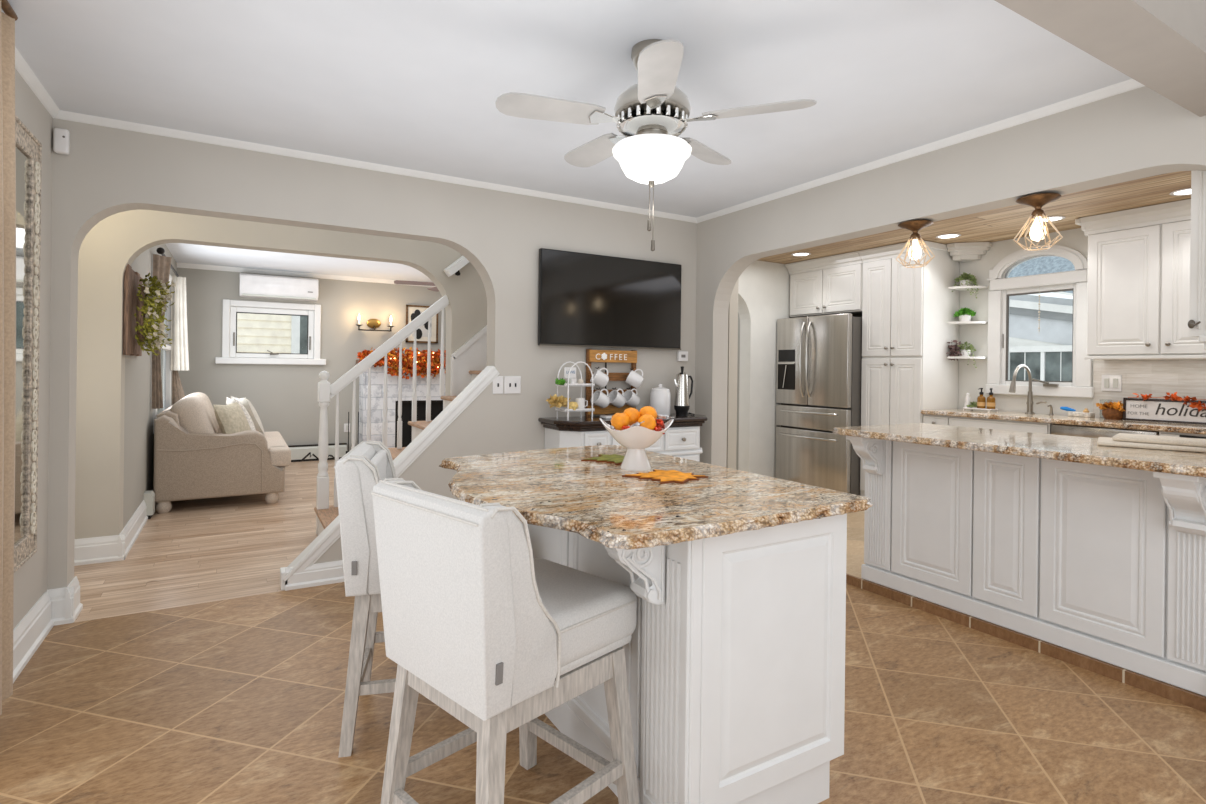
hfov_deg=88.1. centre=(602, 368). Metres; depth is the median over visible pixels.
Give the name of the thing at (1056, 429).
dishwasher
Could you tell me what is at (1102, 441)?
folded towel
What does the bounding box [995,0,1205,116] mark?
beam
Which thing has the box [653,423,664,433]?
candy
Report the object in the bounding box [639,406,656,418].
orange
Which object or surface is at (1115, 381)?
socket
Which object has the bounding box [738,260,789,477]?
wall
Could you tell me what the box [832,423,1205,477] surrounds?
countertop
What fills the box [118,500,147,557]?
baseboard
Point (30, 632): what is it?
baseboard
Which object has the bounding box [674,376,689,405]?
pot
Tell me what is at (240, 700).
floor
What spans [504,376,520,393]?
light switch
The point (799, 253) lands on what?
recessed light
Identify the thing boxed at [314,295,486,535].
staircase
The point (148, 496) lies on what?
baseboard heater
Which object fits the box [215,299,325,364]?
window
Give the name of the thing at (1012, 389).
faucet
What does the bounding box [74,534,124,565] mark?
baseboard
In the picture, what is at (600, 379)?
coffee mug
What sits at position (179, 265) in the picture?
trim
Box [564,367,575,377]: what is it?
sign
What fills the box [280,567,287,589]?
trim
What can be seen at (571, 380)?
cup
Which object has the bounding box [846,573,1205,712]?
trim
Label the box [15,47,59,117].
trim
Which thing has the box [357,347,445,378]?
garland
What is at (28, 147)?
wall mirror
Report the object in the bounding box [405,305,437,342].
framed picture
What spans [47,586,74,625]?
baseboard
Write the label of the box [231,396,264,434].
throw pillow
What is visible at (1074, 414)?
dish
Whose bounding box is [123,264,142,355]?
board
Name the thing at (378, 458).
armrest
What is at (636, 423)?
candy
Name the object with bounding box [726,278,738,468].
wall
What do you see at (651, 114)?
ceiling fan
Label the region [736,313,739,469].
wall
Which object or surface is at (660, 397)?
canister
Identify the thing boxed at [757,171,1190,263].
ceiling
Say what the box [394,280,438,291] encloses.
ceiling fan
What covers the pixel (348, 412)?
tool
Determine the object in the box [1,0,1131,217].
ceiling
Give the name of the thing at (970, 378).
wall
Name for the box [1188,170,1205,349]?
upper cabinet
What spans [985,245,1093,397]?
window
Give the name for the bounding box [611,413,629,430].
orange
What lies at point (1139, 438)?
folded towel
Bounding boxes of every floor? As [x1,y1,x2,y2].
[0,460,1205,803]
[846,511,1205,696]
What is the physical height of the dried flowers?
0.098 m
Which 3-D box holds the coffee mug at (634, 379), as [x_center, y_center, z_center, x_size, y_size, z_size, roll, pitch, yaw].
[0.235,0.073,4.618,0.135,0.142,0.106,1,0,12]
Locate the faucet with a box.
[1009,364,1046,413]
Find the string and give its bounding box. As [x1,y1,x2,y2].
[1038,286,1040,330]
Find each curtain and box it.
[0,0,17,714]
[152,247,179,408]
[171,276,188,404]
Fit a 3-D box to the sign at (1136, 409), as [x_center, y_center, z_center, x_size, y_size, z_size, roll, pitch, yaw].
[3.933,0.292,4.234,0.024,0.160,0.628,1,0,-36]
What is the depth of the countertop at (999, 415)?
4.50 m
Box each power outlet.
[344,423,349,431]
[1101,375,1121,391]
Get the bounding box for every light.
[791,252,810,255]
[896,220,934,267]
[936,234,960,238]
[1013,193,1062,250]
[1041,216,1064,221]
[1169,188,1190,195]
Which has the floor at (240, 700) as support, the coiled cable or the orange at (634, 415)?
the coiled cable
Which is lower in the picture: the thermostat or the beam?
the thermostat
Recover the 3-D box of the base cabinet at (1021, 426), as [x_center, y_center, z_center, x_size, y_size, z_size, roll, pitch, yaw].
[3.240,0.835,5.128,0.569,0.865,0.979,1,0,-30]
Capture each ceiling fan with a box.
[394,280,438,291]
[495,39,816,250]
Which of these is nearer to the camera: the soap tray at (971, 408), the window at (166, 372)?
the soap tray at (971, 408)
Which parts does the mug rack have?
rail, rail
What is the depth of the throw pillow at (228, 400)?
6.30 m
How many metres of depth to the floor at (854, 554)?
4.34 m
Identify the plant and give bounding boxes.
[134,272,175,355]
[946,340,976,367]
[951,272,978,297]
[953,307,975,320]
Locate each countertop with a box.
[439,445,872,549]
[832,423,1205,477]
[920,409,1205,434]
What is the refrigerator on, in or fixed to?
on the floor at (854, 554)
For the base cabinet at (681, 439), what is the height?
0.932 m
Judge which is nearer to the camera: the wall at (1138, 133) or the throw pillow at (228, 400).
the wall at (1138, 133)
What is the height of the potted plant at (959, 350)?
0.251 m
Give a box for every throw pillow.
[213,402,250,433]
[226,397,255,430]
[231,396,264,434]
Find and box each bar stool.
[334,440,396,757]
[371,478,638,803]
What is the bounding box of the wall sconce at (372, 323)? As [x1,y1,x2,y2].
[357,314,393,331]
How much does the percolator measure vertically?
0.372 m
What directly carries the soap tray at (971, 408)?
on the countertop at (999, 415)
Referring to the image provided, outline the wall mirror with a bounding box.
[14,115,41,572]
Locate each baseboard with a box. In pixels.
[13,592,53,682]
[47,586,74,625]
[65,576,82,622]
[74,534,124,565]
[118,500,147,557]
[285,560,343,590]
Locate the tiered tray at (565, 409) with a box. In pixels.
[555,361,594,419]
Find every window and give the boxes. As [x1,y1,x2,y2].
[153,275,171,433]
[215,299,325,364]
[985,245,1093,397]
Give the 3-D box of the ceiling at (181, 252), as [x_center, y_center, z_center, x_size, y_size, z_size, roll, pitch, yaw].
[-1.956,-1.294,7.314,6.400,0.100,4.140,1,0,-30]
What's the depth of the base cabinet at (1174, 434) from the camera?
3.97 m
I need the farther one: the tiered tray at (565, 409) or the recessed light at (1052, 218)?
the recessed light at (1052, 218)
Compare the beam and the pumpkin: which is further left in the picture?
the pumpkin
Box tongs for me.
[1179,435,1205,438]
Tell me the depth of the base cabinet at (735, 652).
1.70 m
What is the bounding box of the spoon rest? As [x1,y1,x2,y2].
[600,415,612,418]
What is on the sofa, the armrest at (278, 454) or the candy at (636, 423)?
the armrest at (278, 454)
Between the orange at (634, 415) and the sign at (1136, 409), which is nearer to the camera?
the orange at (634, 415)
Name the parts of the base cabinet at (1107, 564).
fluted post, panel, panel, panel, fluted post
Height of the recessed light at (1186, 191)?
0.007 m
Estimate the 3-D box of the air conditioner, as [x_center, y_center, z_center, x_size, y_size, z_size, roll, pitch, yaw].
[-4.175,-1.044,8.050,0.900,0.285,0.220,1,0,-30]
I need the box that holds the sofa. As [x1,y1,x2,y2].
[153,392,290,513]
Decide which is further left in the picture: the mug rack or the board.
the board
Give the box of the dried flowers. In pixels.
[545,394,570,407]
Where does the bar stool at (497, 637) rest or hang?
on the floor at (240, 700)
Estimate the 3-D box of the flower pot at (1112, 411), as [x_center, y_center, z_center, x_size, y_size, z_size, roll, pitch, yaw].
[3.736,0.302,4.553,0.160,0.138,0.180,1,0,-14]
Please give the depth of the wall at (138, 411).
4.83 m
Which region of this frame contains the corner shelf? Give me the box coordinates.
[947,242,991,358]
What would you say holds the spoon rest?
on the base cabinet at (681, 439)
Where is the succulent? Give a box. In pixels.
[966,401,976,406]
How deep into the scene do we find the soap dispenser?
4.96 m
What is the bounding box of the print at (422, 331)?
[412,311,431,336]
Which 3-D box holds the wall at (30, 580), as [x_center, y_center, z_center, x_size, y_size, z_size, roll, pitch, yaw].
[-1.152,-0.009,0.285,0.120,2.550,6.300,1,0,-30]
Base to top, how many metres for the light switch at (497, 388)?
0.120 m
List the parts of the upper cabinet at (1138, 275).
door, crown moulding, light rail, door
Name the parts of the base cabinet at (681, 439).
drawer, drawer, drawer, moulding, door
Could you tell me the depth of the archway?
4.05 m
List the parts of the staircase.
newel post, handrail, skirt moulding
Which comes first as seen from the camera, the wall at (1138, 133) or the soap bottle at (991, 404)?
the wall at (1138, 133)
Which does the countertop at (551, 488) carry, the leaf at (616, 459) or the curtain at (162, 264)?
the leaf at (616, 459)
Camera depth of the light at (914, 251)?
3.47 m
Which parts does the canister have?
lid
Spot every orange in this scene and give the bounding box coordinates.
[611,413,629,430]
[623,408,639,425]
[638,414,655,430]
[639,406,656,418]
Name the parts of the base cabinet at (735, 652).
panel, panel, fluted post, panel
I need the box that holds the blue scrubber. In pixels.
[1060,407,1075,410]
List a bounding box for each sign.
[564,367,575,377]
[1123,398,1205,424]
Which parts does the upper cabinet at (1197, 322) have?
moulding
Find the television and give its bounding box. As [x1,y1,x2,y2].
[538,248,681,349]
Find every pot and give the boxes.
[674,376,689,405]
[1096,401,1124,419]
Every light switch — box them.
[492,376,502,393]
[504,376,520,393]
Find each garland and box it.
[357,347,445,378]
[1128,392,1205,410]
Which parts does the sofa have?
arm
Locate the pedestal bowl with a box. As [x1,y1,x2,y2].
[599,418,673,470]
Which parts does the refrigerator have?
dispenser lever, door, handle, handle, handle, handle, drawer, drawer, door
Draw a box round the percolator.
[674,366,694,415]
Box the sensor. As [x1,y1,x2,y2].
[53,128,69,154]
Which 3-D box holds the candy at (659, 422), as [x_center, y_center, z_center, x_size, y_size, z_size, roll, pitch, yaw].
[0.215,0.208,2.332,0.027,0.042,0.073,1,0,16]
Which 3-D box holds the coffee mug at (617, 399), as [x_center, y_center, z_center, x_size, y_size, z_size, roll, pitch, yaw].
[0.100,0.216,4.536,0.135,0.142,0.106,1,0,-38]
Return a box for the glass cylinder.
[1099,399,1111,417]
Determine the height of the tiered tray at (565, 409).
0.395 m
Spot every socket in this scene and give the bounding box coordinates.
[910,231,920,240]
[1031,206,1045,218]
[1104,378,1108,387]
[1113,379,1117,387]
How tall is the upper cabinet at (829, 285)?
0.575 m
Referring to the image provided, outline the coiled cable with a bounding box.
[301,452,334,460]
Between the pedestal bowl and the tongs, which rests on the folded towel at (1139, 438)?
the tongs
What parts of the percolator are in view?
lid, handle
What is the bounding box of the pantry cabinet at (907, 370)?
[858,240,959,496]
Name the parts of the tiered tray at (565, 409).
arched frame, arched frame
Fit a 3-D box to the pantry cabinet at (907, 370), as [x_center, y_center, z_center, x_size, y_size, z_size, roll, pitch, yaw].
[2.832,0.076,5.800,0.620,2.372,0.634,1,0,-30]
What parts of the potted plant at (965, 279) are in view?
pot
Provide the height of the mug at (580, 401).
0.080 m
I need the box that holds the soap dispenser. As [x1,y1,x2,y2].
[1047,405,1053,414]
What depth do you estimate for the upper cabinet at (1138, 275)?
4.30 m
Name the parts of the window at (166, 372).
pane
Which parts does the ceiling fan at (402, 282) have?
blade, blade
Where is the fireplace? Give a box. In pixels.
[356,360,445,447]
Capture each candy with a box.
[630,421,644,426]
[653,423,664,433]
[655,419,664,428]
[657,414,673,418]
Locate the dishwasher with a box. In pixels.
[1051,424,1158,437]
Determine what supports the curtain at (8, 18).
hanging from the ceiling at (407, 84)
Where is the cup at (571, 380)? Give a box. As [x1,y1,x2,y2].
[569,378,576,382]
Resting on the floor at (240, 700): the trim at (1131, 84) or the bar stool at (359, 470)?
the bar stool at (359, 470)
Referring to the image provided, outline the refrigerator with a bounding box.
[775,313,861,495]
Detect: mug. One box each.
[575,398,587,408]
[590,368,608,386]
[591,389,609,407]
[608,388,625,407]
[623,388,639,407]
[625,369,643,387]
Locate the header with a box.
[443,255,468,276]
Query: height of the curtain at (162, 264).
1.395 m
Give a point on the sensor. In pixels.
(61, 137)
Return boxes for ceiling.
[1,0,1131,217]
[166,243,431,281]
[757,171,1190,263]
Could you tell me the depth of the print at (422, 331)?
9.06 m
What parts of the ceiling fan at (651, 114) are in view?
blade, blade, blade arm, blade arm, chain pull, pull chain, lamp shade, pull chain, chain pull, blade arm, blade, blade arm, blade, blade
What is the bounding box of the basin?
[599,418,673,448]
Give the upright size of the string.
0.400 m
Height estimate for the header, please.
0.428 m
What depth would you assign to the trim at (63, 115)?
3.66 m
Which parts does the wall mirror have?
glass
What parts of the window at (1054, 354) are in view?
crank handle, pane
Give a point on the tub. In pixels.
(1060, 424)
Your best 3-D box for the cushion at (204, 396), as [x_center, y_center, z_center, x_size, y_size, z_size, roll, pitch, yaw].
[-4.259,0.504,6.581,0.349,0.486,0.790,1,0,-30]
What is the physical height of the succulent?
0.059 m
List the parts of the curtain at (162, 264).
panel, rod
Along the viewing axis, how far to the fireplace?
8.56 m
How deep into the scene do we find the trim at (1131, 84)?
3.22 m
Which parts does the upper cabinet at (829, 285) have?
door, crown moulding, door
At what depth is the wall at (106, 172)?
3.88 m
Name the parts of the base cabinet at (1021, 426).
drawer, drawer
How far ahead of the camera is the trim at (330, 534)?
3.93 m
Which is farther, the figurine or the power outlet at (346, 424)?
the power outlet at (346, 424)
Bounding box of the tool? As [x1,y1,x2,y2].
[346,412,358,453]
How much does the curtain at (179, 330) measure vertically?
1.490 m
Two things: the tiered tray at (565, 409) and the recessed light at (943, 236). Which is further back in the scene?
the recessed light at (943, 236)
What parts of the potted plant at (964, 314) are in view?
pot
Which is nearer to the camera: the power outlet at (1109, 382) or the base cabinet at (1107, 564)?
the base cabinet at (1107, 564)
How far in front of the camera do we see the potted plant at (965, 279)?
5.54 m
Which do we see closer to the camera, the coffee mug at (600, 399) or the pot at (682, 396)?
the coffee mug at (600, 399)
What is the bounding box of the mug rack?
[585,349,636,416]
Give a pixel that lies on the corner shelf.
(969, 251)
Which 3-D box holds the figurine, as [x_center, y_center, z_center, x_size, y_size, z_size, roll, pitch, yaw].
[3.198,0.278,5.467,0.052,0.130,0.052,1,0,-30]
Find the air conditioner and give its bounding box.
[239,273,318,301]
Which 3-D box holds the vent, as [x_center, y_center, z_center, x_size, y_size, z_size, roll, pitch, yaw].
[-4.251,1.021,8.117,1.700,0.017,0.055,1,0,-30]
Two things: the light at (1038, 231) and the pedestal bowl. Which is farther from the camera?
the light at (1038, 231)
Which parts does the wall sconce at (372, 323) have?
plate, arm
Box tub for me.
[1060,424,1158,431]
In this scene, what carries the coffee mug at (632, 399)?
hanging from the mug rack
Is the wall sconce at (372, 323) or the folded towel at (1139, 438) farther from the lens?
the wall sconce at (372, 323)
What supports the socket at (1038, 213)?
attached to the light at (1038, 231)
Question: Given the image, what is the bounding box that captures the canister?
[650,384,670,415]
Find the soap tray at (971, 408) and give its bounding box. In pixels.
[962,407,997,411]
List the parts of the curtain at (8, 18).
rod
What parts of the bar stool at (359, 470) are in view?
leg, backrest, leg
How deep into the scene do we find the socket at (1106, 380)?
4.71 m
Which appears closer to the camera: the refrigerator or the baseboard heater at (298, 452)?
the refrigerator
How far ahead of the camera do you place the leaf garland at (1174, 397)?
4.22 m
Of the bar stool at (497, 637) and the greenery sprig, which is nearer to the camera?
the bar stool at (497, 637)
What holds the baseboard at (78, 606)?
attached to the wall at (106, 172)
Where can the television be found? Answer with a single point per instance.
(585, 300)
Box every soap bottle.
[977,388,985,407]
[987,388,995,408]
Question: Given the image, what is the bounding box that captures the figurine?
[964,393,970,407]
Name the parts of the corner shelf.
shelf, shelf, shelf, crown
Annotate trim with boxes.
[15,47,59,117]
[54,110,696,222]
[177,263,434,286]
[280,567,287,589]
[282,366,499,581]
[697,79,1144,222]
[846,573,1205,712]
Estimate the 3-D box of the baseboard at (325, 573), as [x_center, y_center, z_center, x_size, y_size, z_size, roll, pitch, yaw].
[-1.159,1.206,3.921,1.501,0.120,0.033,1,0,-30]
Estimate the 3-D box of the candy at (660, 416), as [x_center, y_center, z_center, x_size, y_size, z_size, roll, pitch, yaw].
[0.227,0.183,2.360,0.082,0.016,0.027,1,0,32]
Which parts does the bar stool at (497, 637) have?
leg, backrest, leg, leg, seat, leg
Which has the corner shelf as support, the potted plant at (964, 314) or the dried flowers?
the potted plant at (964, 314)
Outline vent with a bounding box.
[288,443,346,446]
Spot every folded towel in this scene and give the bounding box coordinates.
[1097,437,1205,452]
[1112,433,1205,446]
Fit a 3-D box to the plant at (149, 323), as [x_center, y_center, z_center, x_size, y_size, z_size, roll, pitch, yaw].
[-3.181,-0.383,4.450,0.231,0.593,0.578,1,0,-30]
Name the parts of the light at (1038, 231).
bulb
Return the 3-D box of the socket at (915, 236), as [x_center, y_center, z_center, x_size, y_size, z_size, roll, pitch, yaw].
[1.753,-0.749,3.499,0.060,0.052,0.060,1,0,-30]
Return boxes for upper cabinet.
[785,251,862,317]
[1075,199,1205,359]
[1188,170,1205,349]
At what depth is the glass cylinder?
4.65 m
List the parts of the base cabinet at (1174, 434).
drawer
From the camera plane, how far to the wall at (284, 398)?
8.30 m
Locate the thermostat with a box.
[677,351,687,360]
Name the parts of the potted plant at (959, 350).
pot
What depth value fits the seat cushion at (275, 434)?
6.87 m
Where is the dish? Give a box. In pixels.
[1068,412,1094,417]
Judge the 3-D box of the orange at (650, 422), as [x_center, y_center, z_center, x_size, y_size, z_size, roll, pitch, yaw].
[0.163,0.204,2.308,0.070,0.072,0.069,1,0,22]
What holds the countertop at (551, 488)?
on the base cabinet at (735, 652)
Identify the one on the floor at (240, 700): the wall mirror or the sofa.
the sofa
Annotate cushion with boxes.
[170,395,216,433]
[185,392,218,432]
[217,431,282,438]
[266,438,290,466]
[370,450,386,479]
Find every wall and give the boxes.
[13,69,52,628]
[47,118,696,589]
[123,244,176,527]
[177,268,445,450]
[695,86,1205,466]
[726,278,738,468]
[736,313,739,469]
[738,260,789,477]
[958,228,1205,416]
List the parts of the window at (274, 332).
pane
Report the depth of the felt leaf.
2.15 m
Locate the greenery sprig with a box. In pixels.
[555,378,566,384]
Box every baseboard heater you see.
[143,490,154,518]
[288,443,346,461]
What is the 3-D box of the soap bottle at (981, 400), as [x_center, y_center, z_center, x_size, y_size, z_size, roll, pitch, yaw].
[3.269,0.256,5.385,0.065,0.176,0.066,1,0,15]
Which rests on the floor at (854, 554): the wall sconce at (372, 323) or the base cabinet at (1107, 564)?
the base cabinet at (1107, 564)
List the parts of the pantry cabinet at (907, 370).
door, door, crown moulding, door, door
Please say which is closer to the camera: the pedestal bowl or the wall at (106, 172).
the pedestal bowl
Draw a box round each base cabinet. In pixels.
[522,513,846,803]
[538,413,706,460]
[846,436,1205,695]
[923,414,1051,433]
[1159,431,1205,436]
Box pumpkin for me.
[569,401,577,409]
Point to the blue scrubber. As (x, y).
(1062, 408)
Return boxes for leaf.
[581,454,624,464]
[622,469,707,483]
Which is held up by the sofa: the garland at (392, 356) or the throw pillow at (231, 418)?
the throw pillow at (231, 418)
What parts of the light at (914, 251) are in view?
bulb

